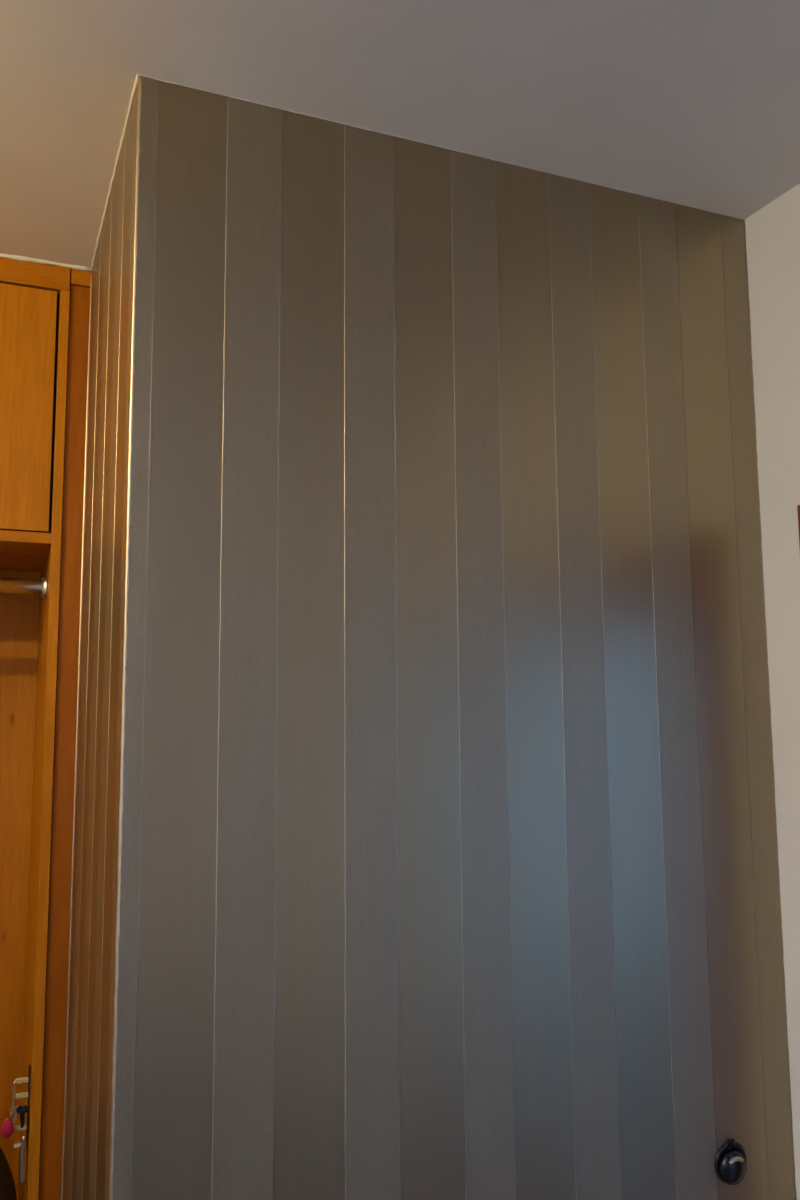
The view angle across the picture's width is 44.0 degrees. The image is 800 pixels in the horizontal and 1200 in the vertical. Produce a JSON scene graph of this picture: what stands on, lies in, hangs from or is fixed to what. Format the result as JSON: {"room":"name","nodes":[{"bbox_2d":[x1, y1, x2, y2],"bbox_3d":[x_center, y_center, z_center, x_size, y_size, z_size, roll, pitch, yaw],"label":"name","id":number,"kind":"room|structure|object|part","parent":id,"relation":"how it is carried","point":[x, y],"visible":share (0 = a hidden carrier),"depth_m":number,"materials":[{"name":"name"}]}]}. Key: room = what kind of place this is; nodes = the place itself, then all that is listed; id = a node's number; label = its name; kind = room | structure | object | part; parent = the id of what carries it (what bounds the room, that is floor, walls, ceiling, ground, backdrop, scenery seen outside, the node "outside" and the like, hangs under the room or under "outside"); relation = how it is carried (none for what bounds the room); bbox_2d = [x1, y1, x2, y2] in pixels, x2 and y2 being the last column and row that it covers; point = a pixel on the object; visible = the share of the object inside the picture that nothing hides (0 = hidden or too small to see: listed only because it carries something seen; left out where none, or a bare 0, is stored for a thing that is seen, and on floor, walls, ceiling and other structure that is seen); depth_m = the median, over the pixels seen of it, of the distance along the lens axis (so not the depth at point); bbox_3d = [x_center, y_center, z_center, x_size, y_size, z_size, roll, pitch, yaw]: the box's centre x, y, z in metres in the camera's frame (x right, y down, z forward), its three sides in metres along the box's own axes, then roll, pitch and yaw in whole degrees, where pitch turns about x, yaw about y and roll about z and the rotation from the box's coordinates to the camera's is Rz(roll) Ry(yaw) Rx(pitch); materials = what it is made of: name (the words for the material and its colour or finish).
{"room":"bedroom","nodes":[
{"label":"bedroom","id":0,"kind":"room"},
{"bbox_2d":[0,0,799,274],"bbox_3d":[-0.556,-1.146,0.072,4.338,0.100,5.700,2,-8,-23],"label":"ceiling","id":1,"kind":"structure","parent":0,"point":[694,103],"depth_m":1.71,"materials":[{"name":"paint"}]},
{"bbox_2d":[61,76,795,1199],"bbox_3d":[-0.099,0.547,2.412,1.318,2.700,1.384,2,-8,-23],"label":"wall","id":2,"kind":"structure","parent":0,"point":[424,841],"depth_m":1.78,"materials":[{"name":"paper"}]},
{"bbox_2d":[0,253,91,270],"bbox_3d":[-2.044,-0.863,1.874,2.804,0.018,0.018,2,-8,-23],"label":"trim","id":3,"kind":"structure","parent":2,"relation":"attached to","point":[14,257],"depth_m":2.36,"materials":[{"name":"white"}]},
{"bbox_2d":[91,74,139,268],"bbox_3d":[-0.600,-0.853,2.053,0.008,0.008,0.792,2,-8,-23],"label":"trim","id":4,"kind":"structure","parent":2,"relation":"attached to","point":[137,76],"depth_m":1.95,"materials":[{"name":"white"}]},
{"bbox_2d":[139,74,744,219],"bbox_3d":[0.160,-0.872,1.944,1.314,0.004,0.004,2,-8,-23],"label":"trim","id":5,"kind":"structure","parent":2,"relation":"attached to","point":[139,74],"depth_m":1.89,"materials":[{"name":"white"}]},
{"bbox_2d":[715,1138,746,1184],"bbox_3d":[0.639,1.076,1.890,0.076,0.082,0.024,2,-8,-23],"label":"handle","id":6,"kind":"object","parent":2,"relation":"attached to","point":[730,1159],"visible":1,"depth_m":1.88,"materials":[{"name":"black metal"}]},
{"bbox_2d":[745,183,799,1199],"bbox_3d":[1.379,0.335,0.760,0.120,2.700,5.600,2,-8,-23],"label":"wall","id":7,"kind":"structure","parent":0,"point":[773,231],"depth_m":2.05,"materials":[{"name":"paint"}]},
{"bbox_2d":[797,505,799,546],"bbox_3d":[1.196,0.715,1.084,0.138,2.027,1.773,2,-8,-23],"label":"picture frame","id":8,"kind":"structure","parent":7,"relation":"in","point":[798,506],"depth_m":1.99,"materials":[{"name":"brown wood"}]},
{"bbox_3d":[-0.536,1.609,-0.264,4.338,0.050,5.700,2,-8,-23],"label":"floor","id":9,"kind":"structure","parent":0,"visible":0},
{"bbox_2d":[0,257,90,1199],"bbox_3d":[-1.647,0.525,2.112,1.774,2.694,0.505,2,-8,-23],"label":"wardrobe","id":10,"kind":"object","parent":9,"relation":"on","point":[44,309],"visible":1,"depth_m":2.34,"materials":[{"name":"brown wood"}]},
{"bbox_2d":[0,1147,16,1199],"bbox_3d":[-1.021,1.363,2.189,0.330,0.395,0.162,2,-8,-23],"label":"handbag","id":11,"kind":"object","parent":10,"relation":"on","point":[7,1185],"visible":1,"depth_m":2.23,"materials":[{"name":"black leather"}]},
{"bbox_3d":[-1.764,0.584,2.323,1.682,2.630,0.010,2,-8,-23],"label":"panel","id":12,"kind":"part","parent":10,"relation":"part of","materials":[{"name":"brown wood"}]},
{"bbox_3d":[-1.233,-0.047,2.223,0.825,0.035,0.018,2,-8,-23],"label":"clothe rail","id":13,"kind":"part","parent":10,"relation":"part of","materials":[{"name":"silver metal"}]},
{"bbox_2d":[12,1064,30,1162],"bbox_3d":[-0.845,1.153,2.200,0.038,0.218,0.020,2,-8,-23],"label":"hook rack","id":14,"kind":"object","parent":10,"relation":"attached to","point":[24,1079],"visible":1,"depth_m":2.20,"materials":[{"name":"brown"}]},
{"bbox_2d":[1,1086,27,1138],"bbox_3d":[-0.849,1.127,2.180,0.056,0.107,0.014,2,-8,-23],"label":"keys","id":15,"kind":"object","parent":14,"relation":"hanging from","point":[7,1128],"visible":1,"depth_m":2.18,"materials":[{"name":"pink metal"}]},
{"bbox_3d":[-0.855,1.107,2.184,0.012,0.065,0.006,2,-8,-23],"label":"chain","id":16,"kind":"part","parent":15,"relation":"part of","materials":[{"name":"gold metal"}]},
{"bbox_2d":[19,1135,26,1184],"bbox_3d":[-0.831,1.235,2.182,0.018,0.100,0.005,2,-8,-23],"label":"shoehorn","id":17,"kind":"object","parent":14,"relation":"hanging from","point":[23,1147],"visible":1,"depth_m":2.18,"materials":[{"name":"silver metal"}]},
{"bbox_3d":[-0.830,1.153,2.206,0.004,0.218,0.020,2,-8,-23],"label":"plate","id":18,"kind":"part","parent":14,"relation":"part of","materials":[{"name":"brown metal"}]},
{"bbox_2d":[0,530,51,570],"bbox_3d":[-1.678,-0.151,2.195,1.682,0.026,0.459,2,-8,-23],"label":"shelf","id":19,"kind":"object","parent":10,"relation":"attached to","point":[20,550],"depth_m":2.38,"materials":[{"name":"brown wood"}]},
{"bbox_3d":[-1.013,-0.458,2.272,0.407,0.586,0.019,2,-8,-23],"label":"door","id":20,"kind":"part","parent":10,"relation":"part of","materials":[{"name":"brown wood"}]},
{"bbox_3d":[-1.604,-0.807,2.084,1.725,0.058,0.051,2,-8,-23],"label":"rail","id":21,"kind":"part","parent":10,"relation":"part of","materials":[{"name":"brown wood"}]},
{"bbox_3d":[-0.889,0.589,2.442,0.022,2.636,0.472,2,-8,-23],"label":"panel","id":22,"kind":"part","parent":10,"relation":"part of","materials":[{"name":"brown wood"}]},
{"bbox_2d":[41,576,47,598],"bbox_3d":[-0.856,-0.030,2.380,0.014,0.056,0.034,2,-8,-23],"label":"socket","id":23,"kind":"object","parent":10,"relation":"attached to","point":[44,581],"depth_m":2.37,"materials":[{"name":"silver metal"}]},
{"bbox_3d":[-0.773,0.556,2.258,0.046,2.656,0.018,2,-8,-23],"label":"filler panel","id":24,"kind":"part","parent":10,"relation":"part of","materials":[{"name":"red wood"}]}
]}

